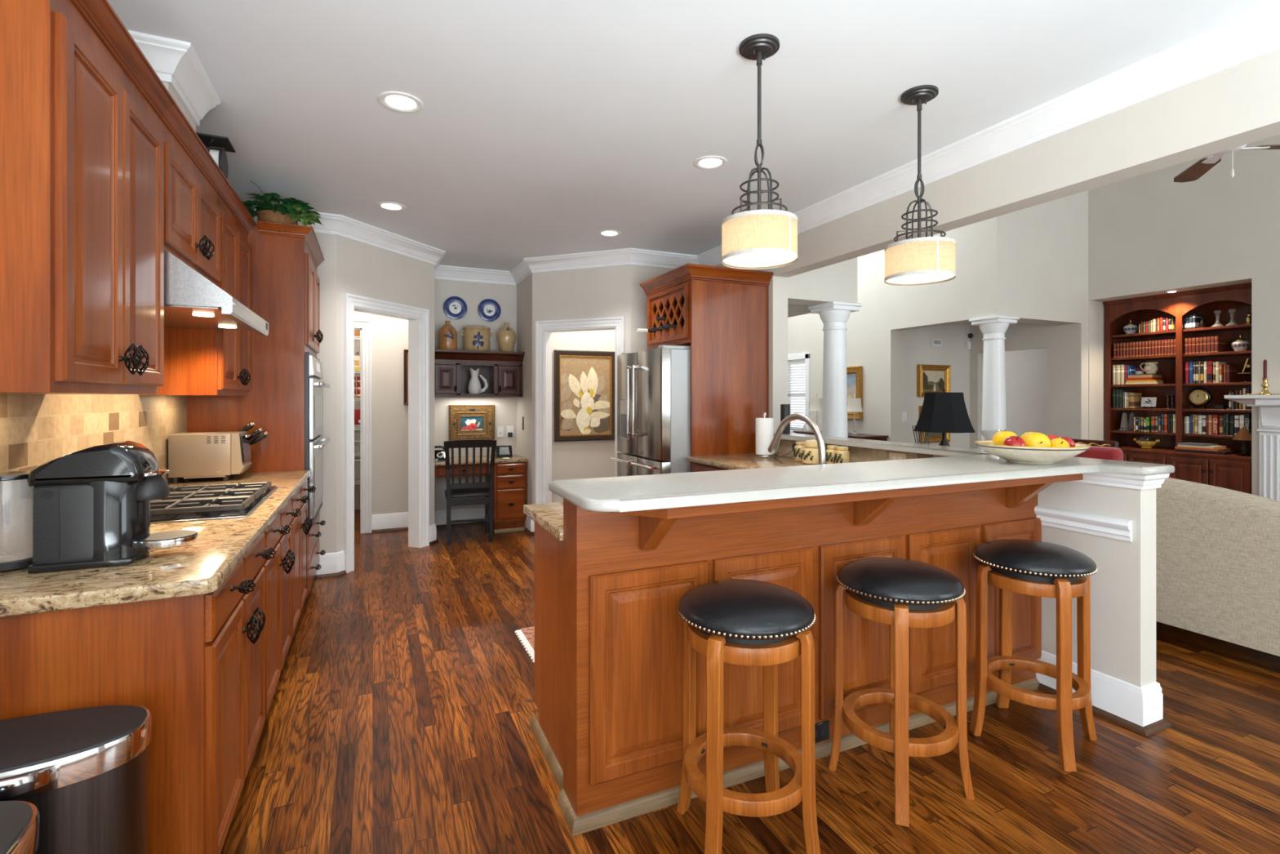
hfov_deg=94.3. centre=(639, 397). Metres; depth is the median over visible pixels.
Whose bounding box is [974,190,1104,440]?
wall
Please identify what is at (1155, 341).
book
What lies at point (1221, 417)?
book
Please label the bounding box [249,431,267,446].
knife
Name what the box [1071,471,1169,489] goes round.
trim
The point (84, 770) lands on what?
trash can
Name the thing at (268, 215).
basket
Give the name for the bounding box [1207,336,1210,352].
book
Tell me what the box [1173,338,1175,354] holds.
book
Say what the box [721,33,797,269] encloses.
pendant lamp
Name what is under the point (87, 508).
coffee machine
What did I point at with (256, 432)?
knife
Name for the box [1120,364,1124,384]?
book
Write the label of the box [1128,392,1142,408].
book
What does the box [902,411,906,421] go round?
light switch
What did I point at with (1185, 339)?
book
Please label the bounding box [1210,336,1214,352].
book
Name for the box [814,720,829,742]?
power outlet
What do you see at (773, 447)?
tap
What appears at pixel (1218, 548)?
sofa
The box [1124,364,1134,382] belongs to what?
book
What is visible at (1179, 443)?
book
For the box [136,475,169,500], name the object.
hood
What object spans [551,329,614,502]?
wall
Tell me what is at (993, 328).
column
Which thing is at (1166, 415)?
book
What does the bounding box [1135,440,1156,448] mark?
bowl
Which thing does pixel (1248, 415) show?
book
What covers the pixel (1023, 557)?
seat cushion
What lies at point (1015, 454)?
fruit bowl
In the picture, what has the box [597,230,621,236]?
recessed light
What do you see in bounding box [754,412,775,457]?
paper towel holder
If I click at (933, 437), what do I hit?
framed painting
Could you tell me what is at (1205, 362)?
book
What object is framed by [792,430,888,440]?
sideboard
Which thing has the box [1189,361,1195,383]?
book
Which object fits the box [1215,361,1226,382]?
book
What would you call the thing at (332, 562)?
baseboard
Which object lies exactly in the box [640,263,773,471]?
wine rack cabinet
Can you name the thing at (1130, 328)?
ginger jar
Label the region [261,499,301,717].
base cabinet
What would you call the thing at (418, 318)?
door frame
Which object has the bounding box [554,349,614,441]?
flower painting
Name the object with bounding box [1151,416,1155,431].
book
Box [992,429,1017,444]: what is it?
apple
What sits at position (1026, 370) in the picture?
wall
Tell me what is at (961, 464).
countertop
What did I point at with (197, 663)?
base cabinet
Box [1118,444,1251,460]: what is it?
countertop
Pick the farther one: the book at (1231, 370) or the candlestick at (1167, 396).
the candlestick at (1167, 396)
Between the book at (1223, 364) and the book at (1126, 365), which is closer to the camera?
the book at (1223, 364)
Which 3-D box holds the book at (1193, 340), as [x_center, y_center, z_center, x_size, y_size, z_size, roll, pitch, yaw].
[5.706,-0.533,6.080,0.154,0.163,0.028,0,0,-24]
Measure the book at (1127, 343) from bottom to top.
0.163 m
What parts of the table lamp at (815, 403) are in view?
lamp shade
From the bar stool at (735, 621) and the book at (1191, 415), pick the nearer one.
the bar stool at (735, 621)
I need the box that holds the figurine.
[1244,313,1251,324]
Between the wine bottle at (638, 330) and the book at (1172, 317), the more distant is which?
the book at (1172, 317)
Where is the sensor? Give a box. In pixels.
[964,341,971,350]
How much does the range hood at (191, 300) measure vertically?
0.217 m
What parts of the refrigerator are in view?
handle, door, handle, drawer, handle, handle, drawer, door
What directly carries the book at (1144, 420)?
on the bookcase at (1228, 471)
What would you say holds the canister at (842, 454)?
on the countertop at (549, 516)
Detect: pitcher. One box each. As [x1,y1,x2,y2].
[467,367,488,393]
[1139,361,1158,373]
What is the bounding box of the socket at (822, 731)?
[819,728,826,735]
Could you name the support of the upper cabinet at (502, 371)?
attached to the wall at (389, 335)
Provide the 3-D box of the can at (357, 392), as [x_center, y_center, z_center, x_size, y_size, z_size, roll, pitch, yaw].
[-3.258,-0.042,6.912,0.071,0.081,0.071,0,0,-24]
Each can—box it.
[0,705,151,853]
[0,800,39,853]
[356,376,359,383]
[356,383,359,391]
[356,391,359,397]
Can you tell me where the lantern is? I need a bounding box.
[195,132,235,179]
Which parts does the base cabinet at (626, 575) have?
panel, panel, shoe moulding, panel, panel, panel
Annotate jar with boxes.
[802,447,818,464]
[1123,319,1137,333]
[1135,366,1144,373]
[1231,333,1249,351]
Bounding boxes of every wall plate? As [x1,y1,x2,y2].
[443,296,466,319]
[478,298,501,321]
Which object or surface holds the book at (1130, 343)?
on the bookcase at (1228, 471)
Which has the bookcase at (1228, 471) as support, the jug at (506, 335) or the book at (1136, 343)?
the book at (1136, 343)
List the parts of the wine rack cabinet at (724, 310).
rack moulding, frame, cornice, panel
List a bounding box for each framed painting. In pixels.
[846,365,862,419]
[916,364,951,396]
[919,405,950,442]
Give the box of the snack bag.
[354,408,359,424]
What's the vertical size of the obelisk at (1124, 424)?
0.210 m
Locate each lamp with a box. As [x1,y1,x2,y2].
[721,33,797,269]
[808,394,822,425]
[847,393,862,434]
[884,84,955,285]
[911,388,975,446]
[1232,426,1251,456]
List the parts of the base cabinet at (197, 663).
drawer, door, knob, pull, door, drawer, pull, knob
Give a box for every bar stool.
[676,578,820,853]
[827,556,974,826]
[969,538,1097,771]
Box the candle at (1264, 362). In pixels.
[1262,359,1266,377]
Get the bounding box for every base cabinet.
[0,533,275,853]
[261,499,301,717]
[288,480,315,639]
[529,521,563,791]
[557,473,1083,836]
[692,462,729,471]
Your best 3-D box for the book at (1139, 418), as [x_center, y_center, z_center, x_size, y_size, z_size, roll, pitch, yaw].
[5.513,0.289,6.508,0.154,0.151,0.022,0,0,-24]
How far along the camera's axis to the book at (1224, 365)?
5.83 m
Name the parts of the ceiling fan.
blade, pull chain, blade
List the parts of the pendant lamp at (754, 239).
wire frame, lamp shade, rod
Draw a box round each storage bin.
[354,428,359,440]
[354,440,359,452]
[354,457,359,479]
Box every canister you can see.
[793,441,805,461]
[800,439,818,464]
[826,444,837,463]
[833,446,849,463]
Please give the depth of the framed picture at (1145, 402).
6.46 m
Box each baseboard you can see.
[315,506,534,574]
[1035,649,1163,726]
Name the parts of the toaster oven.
frame, glass door, handle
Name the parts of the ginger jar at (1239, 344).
lid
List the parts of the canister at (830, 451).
lid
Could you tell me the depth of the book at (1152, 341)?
6.36 m
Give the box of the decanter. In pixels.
[802,423,806,431]
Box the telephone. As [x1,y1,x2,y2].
[434,445,444,461]
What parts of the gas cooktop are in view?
burner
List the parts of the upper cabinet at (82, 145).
door, cornice, pull, pull, door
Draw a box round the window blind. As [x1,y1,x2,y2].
[787,360,804,429]
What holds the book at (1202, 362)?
on the bookcase at (1228, 471)
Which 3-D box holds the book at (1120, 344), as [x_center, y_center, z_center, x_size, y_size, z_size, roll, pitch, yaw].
[5.441,-0.533,6.667,0.154,0.163,0.028,0,0,-24]
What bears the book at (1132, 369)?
on the bookcase at (1228, 471)
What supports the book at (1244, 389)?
on the bookcase at (1228, 471)
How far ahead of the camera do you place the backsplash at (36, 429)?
2.16 m
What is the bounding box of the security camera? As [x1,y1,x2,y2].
[964,333,973,338]
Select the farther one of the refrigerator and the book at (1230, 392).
the book at (1230, 392)
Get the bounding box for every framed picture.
[404,349,408,404]
[448,404,494,440]
[1140,397,1156,408]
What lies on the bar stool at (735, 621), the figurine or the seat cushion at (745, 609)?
the seat cushion at (745, 609)
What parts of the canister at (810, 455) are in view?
lid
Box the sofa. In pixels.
[1155,477,1279,656]
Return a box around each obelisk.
[1119,411,1129,430]
[1128,411,1134,430]
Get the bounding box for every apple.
[1003,435,1026,446]
[1046,434,1059,440]
[1057,435,1075,447]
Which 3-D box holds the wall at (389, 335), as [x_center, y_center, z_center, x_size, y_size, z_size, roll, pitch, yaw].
[-2.513,-0.010,6.156,2.440,2.740,0.150,0,0,-24]
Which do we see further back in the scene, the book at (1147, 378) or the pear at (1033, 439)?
the book at (1147, 378)
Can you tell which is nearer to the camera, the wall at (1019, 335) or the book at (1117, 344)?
the book at (1117, 344)
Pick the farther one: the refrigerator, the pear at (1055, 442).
the refrigerator
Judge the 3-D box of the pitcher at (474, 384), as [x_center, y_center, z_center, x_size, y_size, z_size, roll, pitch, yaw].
[-1.705,-0.173,6.237,0.200,0.287,0.136,0,0,-1]
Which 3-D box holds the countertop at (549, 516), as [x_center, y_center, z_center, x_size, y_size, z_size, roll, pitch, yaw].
[0.347,0.464,3.407,2.283,0.036,2.066,0,0,-24]
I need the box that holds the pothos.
[242,180,322,226]
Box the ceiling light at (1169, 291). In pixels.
[1165,290,1178,293]
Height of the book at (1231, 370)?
0.172 m
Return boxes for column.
[808,301,862,437]
[968,315,1019,448]
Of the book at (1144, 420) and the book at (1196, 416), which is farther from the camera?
the book at (1144, 420)
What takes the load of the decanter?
on the sideboard
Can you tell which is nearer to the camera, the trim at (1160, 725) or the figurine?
the trim at (1160, 725)
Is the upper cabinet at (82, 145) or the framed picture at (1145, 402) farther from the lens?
the framed picture at (1145, 402)
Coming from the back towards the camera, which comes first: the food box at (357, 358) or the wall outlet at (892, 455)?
the food box at (357, 358)
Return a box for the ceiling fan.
[1173,144,1279,182]
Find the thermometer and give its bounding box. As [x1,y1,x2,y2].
[521,416,524,430]
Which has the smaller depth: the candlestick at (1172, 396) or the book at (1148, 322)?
the candlestick at (1172, 396)
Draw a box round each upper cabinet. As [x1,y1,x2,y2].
[0,0,174,394]
[138,182,257,395]
[158,101,228,285]
[434,349,524,396]
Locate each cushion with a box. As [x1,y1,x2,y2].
[678,578,814,639]
[837,556,964,605]
[973,538,1096,577]
[1075,445,1123,460]
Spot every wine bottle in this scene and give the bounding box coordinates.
[637,328,662,332]
[649,327,668,331]
[656,315,684,324]
[659,325,675,329]
[665,323,684,328]
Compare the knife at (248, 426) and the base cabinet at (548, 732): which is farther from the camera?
the knife at (248, 426)
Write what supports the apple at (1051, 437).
in the fruit bowl at (1015, 454)
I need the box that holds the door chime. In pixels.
[929,338,942,346]
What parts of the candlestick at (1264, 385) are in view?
stem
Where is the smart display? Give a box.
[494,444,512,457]
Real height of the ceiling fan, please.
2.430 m
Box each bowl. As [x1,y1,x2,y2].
[974,440,1090,464]
[979,429,1007,452]
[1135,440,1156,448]
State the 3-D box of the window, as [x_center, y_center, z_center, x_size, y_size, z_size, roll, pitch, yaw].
[2.248,-0.045,9.126,0.150,1.210,1.200,0,0,-24]
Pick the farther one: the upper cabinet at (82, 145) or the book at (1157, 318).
the book at (1157, 318)
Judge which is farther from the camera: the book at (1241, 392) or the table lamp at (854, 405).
the table lamp at (854, 405)
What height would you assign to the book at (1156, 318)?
0.139 m
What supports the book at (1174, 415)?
on the bookcase at (1228, 471)
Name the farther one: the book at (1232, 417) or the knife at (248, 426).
the book at (1232, 417)
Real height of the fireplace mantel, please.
1.385 m
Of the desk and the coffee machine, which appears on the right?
the desk
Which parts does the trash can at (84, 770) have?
lid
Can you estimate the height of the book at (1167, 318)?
0.135 m
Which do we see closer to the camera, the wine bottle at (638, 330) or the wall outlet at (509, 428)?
the wine bottle at (638, 330)
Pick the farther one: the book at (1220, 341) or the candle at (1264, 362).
the book at (1220, 341)
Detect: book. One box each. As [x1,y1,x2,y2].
[1112,364,1115,384]
[1112,389,1115,407]
[1113,343,1116,357]
[1115,364,1120,384]
[1115,389,1126,407]
[1116,342,1119,357]
[1119,342,1122,357]
[1119,390,1129,408]
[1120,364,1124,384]
[1122,342,1125,357]
[1123,391,1132,408]
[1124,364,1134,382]
[1124,382,1164,384]
[1124,392,1128,408]
[1125,342,1128,357]
[1126,377,1160,380]
[1126,379,1162,382]
[1127,365,1136,377]
[1127,393,1128,408]
[1128,342,1132,356]
[1128,373,1164,375]
[1128,374,1161,377]
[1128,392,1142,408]
[1129,366,1138,374]
[1132,342,1135,356]
[1133,417,1135,431]
[1135,342,1138,356]
[1135,417,1137,431]
[1137,417,1141,431]
[1138,341,1142,356]
[1140,321,1142,333]
[1141,417,1146,431]
[1142,321,1146,333]
[1142,341,1145,356]
[1143,419,1146,431]
[1145,341,1148,355]
[1146,417,1150,431]
[1147,320,1150,332]
[1148,340,1151,355]
[1150,320,1152,332]
[1151,340,1154,355]
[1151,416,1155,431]
[1152,319,1155,332]
[1154,340,1157,355]
[1155,318,1157,331]
[1155,416,1158,431]
[1157,318,1159,331]
[1157,340,1160,355]
[1158,416,1161,431]
[1159,317,1168,331]
[1160,339,1164,355]
[1161,413,1164,432]
[1163,318,1165,331]
[1164,339,1167,355]
[1164,413,1168,432]
[1165,317,1168,330]
[1167,339,1170,355]
[1168,317,1171,330]
[1168,413,1170,432]
[1170,338,1173,355]
[1170,413,1173,432]
[1171,316,1175,330]
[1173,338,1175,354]
[1173,413,1175,432]
[1174,446,1230,451]
[1174,448,1237,454]
[1177,442,1218,445]
[1177,444,1226,448]
[1184,337,1188,354]
[1185,361,1189,383]
[1185,416,1190,433]
[1186,315,1189,328]
[1187,337,1191,353]
[1189,315,1192,328]
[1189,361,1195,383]
[1190,414,1192,433]
[1191,337,1195,353]
[1192,314,1203,328]
[1192,413,1201,433]
[1193,361,1195,383]
[1194,414,1204,433]
[1195,337,1199,353]
[1195,361,1199,382]
[1198,415,1202,434]
[1199,337,1203,353]
[1199,360,1200,382]
[1200,360,1207,382]
[1202,415,1205,434]
[1203,336,1207,352]
[1204,361,1207,382]
[1205,415,1208,434]
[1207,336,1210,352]
[1207,360,1217,382]
[1208,414,1212,434]
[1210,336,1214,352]
[1212,414,1225,435]
[1213,362,1215,382]
[1214,335,1225,352]
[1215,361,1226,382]
[1219,364,1222,382]
[1219,415,1223,435]
[1222,364,1227,382]
[1223,415,1225,435]
[1224,364,1226,382]
[1225,413,1235,435]
[1226,364,1237,382]
[1229,391,1235,408]
[1230,415,1234,435]
[1231,392,1235,408]
[1234,415,1239,435]
[1235,390,1239,408]
[1239,390,1243,408]
[1240,414,1244,428]
[1243,388,1246,409]
[1244,413,1251,434]
[1246,387,1250,409]
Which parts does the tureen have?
lid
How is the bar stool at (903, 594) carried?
on the floor
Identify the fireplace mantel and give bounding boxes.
[1224,395,1279,501]
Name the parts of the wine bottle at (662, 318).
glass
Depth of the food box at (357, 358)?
6.86 m
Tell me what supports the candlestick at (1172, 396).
on the bookcase at (1228, 471)
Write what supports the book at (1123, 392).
on the bookcase at (1228, 471)
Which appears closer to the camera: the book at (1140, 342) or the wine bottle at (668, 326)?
the wine bottle at (668, 326)
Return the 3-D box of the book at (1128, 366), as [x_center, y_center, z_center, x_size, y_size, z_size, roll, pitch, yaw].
[5.470,-0.255,6.604,0.154,0.211,0.020,0,0,-24]
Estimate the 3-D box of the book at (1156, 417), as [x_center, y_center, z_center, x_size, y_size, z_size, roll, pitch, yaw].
[5.577,0.281,6.366,0.154,0.167,0.025,0,0,-24]
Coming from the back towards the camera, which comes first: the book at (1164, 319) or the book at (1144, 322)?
the book at (1144, 322)
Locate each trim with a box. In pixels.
[128,30,220,126]
[251,0,1279,285]
[371,526,408,533]
[1034,505,1132,542]
[1037,682,1171,736]
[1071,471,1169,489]
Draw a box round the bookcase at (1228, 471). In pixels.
[1103,282,1251,493]
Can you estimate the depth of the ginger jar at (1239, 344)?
5.76 m
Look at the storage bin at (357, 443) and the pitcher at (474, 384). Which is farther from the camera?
the storage bin at (357, 443)
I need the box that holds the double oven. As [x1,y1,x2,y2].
[305,351,329,528]
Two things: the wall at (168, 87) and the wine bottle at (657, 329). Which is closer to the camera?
the wall at (168, 87)
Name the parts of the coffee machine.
tank lid, tank, water tank, vent panel, lid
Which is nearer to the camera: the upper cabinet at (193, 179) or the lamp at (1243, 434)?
the upper cabinet at (193, 179)
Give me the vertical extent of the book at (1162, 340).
0.163 m
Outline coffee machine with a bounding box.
[0,440,198,573]
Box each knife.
[238,422,253,431]
[248,428,262,439]
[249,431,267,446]
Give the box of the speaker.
[780,404,790,433]
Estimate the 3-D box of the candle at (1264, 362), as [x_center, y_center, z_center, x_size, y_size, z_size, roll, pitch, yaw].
[5.485,-0.254,5.210,0.024,0.165,0.023,0,0,-24]
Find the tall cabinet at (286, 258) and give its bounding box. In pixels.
[186,220,325,597]
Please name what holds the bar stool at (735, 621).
on the floor
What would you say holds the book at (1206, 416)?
on the bookcase at (1228, 471)
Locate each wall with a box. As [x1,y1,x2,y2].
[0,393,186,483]
[162,82,195,132]
[315,232,336,553]
[336,235,434,552]
[354,279,516,515]
[354,336,359,510]
[516,273,532,504]
[532,264,631,504]
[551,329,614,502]
[631,264,673,351]
[716,48,1279,431]
[773,439,1155,687]
[787,223,974,442]
[787,257,857,305]
[787,303,811,317]
[900,321,969,448]
[969,321,1058,448]
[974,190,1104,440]
[1004,347,1047,436]
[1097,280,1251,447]
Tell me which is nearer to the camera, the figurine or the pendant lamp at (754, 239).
the pendant lamp at (754, 239)
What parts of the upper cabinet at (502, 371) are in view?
door, cornice, door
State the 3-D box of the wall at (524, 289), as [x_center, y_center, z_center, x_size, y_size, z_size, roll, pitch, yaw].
[-1.196,-0.010,6.277,0.060,2.740,0.710,0,0,-24]
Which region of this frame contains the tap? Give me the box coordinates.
[768,413,826,464]
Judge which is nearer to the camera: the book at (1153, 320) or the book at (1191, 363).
the book at (1191, 363)
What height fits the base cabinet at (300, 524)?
0.874 m
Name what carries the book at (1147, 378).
on the book at (1145, 380)
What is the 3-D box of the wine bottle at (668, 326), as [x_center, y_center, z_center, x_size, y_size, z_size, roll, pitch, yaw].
[0.382,-0.582,4.872,0.380,0.072,0.072,0,0,-24]
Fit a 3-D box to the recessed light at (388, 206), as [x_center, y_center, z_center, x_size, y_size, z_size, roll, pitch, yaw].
[-1.791,-1.377,4.277,0.196,0.007,0.196,0,0,-24]
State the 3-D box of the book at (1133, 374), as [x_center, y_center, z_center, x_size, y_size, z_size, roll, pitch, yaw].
[5.531,-0.254,6.491,0.185,0.010,0.240,0,0,-24]
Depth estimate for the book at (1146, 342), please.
6.42 m
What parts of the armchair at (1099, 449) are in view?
rail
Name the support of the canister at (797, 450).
on the countertop at (549, 516)
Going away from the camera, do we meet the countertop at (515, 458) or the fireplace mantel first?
the fireplace mantel
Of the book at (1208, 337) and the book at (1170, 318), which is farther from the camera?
the book at (1170, 318)
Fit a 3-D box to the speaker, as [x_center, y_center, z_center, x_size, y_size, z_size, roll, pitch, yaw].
[1.128,0.163,4.609,0.072,0.228,0.072,0,0,-24]
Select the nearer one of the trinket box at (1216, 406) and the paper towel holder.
the paper towel holder
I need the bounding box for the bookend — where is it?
[1197,316,1207,328]
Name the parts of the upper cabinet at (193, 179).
door, cornice, pull, door, pull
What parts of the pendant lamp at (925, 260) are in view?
rod, wire frame, lamp shade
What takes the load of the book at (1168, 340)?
on the bookcase at (1228, 471)
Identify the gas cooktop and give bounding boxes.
[150,481,278,524]
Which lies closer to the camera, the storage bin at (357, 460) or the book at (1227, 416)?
the book at (1227, 416)
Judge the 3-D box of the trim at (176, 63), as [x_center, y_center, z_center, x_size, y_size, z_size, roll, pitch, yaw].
[-2.004,-1.314,2.465,0.339,0.132,0.499,0,0,-24]
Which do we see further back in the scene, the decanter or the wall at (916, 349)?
the decanter
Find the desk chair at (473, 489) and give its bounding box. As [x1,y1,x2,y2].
[444,439,496,545]
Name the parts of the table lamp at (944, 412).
lamp shade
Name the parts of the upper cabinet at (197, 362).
door, cornice, pull, door, pull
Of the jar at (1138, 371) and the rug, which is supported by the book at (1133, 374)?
the jar at (1138, 371)
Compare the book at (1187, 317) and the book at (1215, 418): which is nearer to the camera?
the book at (1215, 418)
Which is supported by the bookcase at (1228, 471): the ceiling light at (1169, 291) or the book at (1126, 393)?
the book at (1126, 393)
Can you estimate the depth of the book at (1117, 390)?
6.67 m
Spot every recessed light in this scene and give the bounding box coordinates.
[376,201,405,211]
[377,91,423,113]
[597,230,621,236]
[693,155,727,169]
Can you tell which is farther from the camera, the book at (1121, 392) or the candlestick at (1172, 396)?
the book at (1121, 392)
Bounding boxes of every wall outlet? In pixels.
[497,426,503,437]
[506,426,513,436]
[888,452,906,460]
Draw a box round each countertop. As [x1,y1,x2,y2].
[0,470,310,617]
[434,454,527,466]
[523,453,811,540]
[548,431,1174,511]
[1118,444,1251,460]
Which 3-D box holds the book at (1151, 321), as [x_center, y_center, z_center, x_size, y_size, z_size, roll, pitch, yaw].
[5.558,-0.771,6.409,0.154,0.129,0.019,0,0,-24]
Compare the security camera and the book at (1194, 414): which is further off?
the security camera
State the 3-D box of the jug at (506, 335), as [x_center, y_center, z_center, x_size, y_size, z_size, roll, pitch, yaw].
[-1.424,-0.641,6.333,0.202,0.315,0.202,0,0,-24]
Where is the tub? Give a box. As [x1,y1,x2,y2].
[354,330,359,336]
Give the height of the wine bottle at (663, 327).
0.072 m
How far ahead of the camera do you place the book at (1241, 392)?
5.73 m
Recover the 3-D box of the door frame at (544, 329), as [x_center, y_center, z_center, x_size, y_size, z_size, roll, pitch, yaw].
[-0.569,0.297,5.796,0.955,2.125,0.150,0,0,21]
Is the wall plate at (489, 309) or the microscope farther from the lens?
the wall plate at (489, 309)
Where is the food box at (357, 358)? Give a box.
[354,355,359,369]
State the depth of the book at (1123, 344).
6.61 m
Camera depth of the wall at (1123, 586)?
2.52 m
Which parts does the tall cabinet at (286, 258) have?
cornice, door, drawer, drawer, door, knob, knob, pull, knob, knob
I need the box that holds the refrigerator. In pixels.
[610,345,690,476]
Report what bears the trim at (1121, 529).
attached to the wall at (1123, 586)
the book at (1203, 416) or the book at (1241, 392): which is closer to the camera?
the book at (1241, 392)
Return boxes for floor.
[220,509,1279,853]
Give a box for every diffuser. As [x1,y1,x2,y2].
[722,252,796,266]
[885,273,955,284]
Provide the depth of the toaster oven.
3.14 m
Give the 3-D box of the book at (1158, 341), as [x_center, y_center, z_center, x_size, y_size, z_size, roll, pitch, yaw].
[5.586,-0.533,6.346,0.154,0.163,0.025,0,0,-24]
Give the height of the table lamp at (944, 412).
0.660 m
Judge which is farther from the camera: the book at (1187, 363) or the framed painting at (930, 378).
the framed painting at (930, 378)
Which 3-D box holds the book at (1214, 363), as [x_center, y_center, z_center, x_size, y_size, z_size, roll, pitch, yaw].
[5.772,-0.252,5.932,0.154,0.206,0.015,0,0,-24]
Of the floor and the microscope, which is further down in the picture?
the floor
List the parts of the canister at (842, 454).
lid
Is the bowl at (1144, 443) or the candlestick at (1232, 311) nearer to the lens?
the candlestick at (1232, 311)
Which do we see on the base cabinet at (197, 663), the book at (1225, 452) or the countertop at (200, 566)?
the countertop at (200, 566)
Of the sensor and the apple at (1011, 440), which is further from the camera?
the sensor
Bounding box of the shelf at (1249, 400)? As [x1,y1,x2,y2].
[1224,395,1279,406]
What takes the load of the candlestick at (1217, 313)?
on the bookcase at (1228, 471)
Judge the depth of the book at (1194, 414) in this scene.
6.05 m
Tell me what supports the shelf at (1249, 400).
attached to the fireplace mantel
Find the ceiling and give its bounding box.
[107,0,1278,271]
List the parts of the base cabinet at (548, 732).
shoe moulding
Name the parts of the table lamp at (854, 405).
lamp shade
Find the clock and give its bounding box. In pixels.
[1186,387,1212,408]
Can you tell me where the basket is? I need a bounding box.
[256,209,297,225]
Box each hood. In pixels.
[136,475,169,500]
[164,249,268,335]
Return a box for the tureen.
[1133,433,1159,448]
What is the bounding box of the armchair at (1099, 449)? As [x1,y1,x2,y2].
[1071,438,1123,460]
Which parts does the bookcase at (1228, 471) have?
door, shelf, shelf, shelf, shelf, shelf, door, cornice, door, shelf, shelf, shelf, shelf, shelf, door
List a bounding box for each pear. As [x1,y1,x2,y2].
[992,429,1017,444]
[1020,431,1035,439]
[1023,432,1051,447]
[1050,438,1070,447]
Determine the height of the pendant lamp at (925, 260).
0.845 m
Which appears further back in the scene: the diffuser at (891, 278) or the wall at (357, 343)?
the wall at (357, 343)
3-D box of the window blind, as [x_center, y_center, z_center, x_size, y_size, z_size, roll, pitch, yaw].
[2.246,-0.046,9.125,0.055,1.029,0.980,0,0,-24]
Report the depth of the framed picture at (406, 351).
6.12 m
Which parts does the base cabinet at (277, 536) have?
door, drawer, knob, door, drawer, pull, pull, knob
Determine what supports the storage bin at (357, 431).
on the storage bin at (357, 443)
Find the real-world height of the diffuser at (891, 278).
0.003 m
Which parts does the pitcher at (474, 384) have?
tail handle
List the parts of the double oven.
frame, oven door, oven door, control panel, handle, handle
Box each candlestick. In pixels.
[1164,395,1169,408]
[1168,395,1175,408]
[1210,310,1223,327]
[1225,308,1238,325]
[1257,359,1271,395]
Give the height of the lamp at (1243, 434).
0.276 m
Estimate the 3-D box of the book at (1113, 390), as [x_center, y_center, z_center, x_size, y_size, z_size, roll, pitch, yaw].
[5.413,0.008,6.729,0.154,0.206,0.030,0,0,-24]
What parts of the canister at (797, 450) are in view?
lid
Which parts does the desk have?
drawer, shoe moulding, drawer, drawer, drawer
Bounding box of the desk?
[434,462,526,533]
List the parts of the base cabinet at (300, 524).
door, drawer, knob, drawer, door, pull, pull, knob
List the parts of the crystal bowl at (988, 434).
glass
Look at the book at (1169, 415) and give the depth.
6.23 m
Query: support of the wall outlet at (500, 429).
attached to the wall at (389, 335)
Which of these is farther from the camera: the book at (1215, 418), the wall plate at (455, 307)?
the wall plate at (455, 307)
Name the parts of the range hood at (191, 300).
filter panel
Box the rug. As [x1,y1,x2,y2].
[514,626,534,662]
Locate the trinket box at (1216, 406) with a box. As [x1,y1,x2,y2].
[1214,404,1227,408]
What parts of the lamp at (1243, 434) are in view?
lamp shade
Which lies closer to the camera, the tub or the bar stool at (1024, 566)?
the bar stool at (1024, 566)
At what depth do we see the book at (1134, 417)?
6.52 m
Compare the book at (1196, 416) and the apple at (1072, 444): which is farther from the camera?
the book at (1196, 416)
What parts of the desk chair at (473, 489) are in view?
leg, seat, rail, rail, leg, leg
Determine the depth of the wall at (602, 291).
5.76 m
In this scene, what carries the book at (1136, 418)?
on the bookcase at (1228, 471)
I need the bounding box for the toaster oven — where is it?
[168,431,253,483]
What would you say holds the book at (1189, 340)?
on the bookcase at (1228, 471)
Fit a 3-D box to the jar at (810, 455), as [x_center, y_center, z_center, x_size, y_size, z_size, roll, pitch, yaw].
[1.181,0.389,4.040,0.150,0.112,0.150,0,0,-24]
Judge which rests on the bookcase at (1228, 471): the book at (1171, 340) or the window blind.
the book at (1171, 340)
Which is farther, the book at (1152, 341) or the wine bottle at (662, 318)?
the book at (1152, 341)
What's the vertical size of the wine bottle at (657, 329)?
0.072 m
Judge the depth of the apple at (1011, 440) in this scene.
2.49 m
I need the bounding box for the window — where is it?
[787,352,809,433]
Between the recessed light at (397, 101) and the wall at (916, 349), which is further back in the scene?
the wall at (916, 349)
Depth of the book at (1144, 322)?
6.43 m
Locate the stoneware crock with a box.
[461,326,492,351]
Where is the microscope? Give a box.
[1237,358,1251,382]
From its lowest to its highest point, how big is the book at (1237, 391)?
0.187 m
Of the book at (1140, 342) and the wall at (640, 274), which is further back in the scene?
the book at (1140, 342)
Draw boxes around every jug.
[438,320,457,350]
[497,322,515,351]
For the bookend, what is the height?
0.120 m
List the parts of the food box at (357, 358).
picture panel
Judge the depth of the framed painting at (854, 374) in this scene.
7.74 m
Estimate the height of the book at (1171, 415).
0.197 m
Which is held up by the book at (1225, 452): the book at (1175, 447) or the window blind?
the book at (1175, 447)

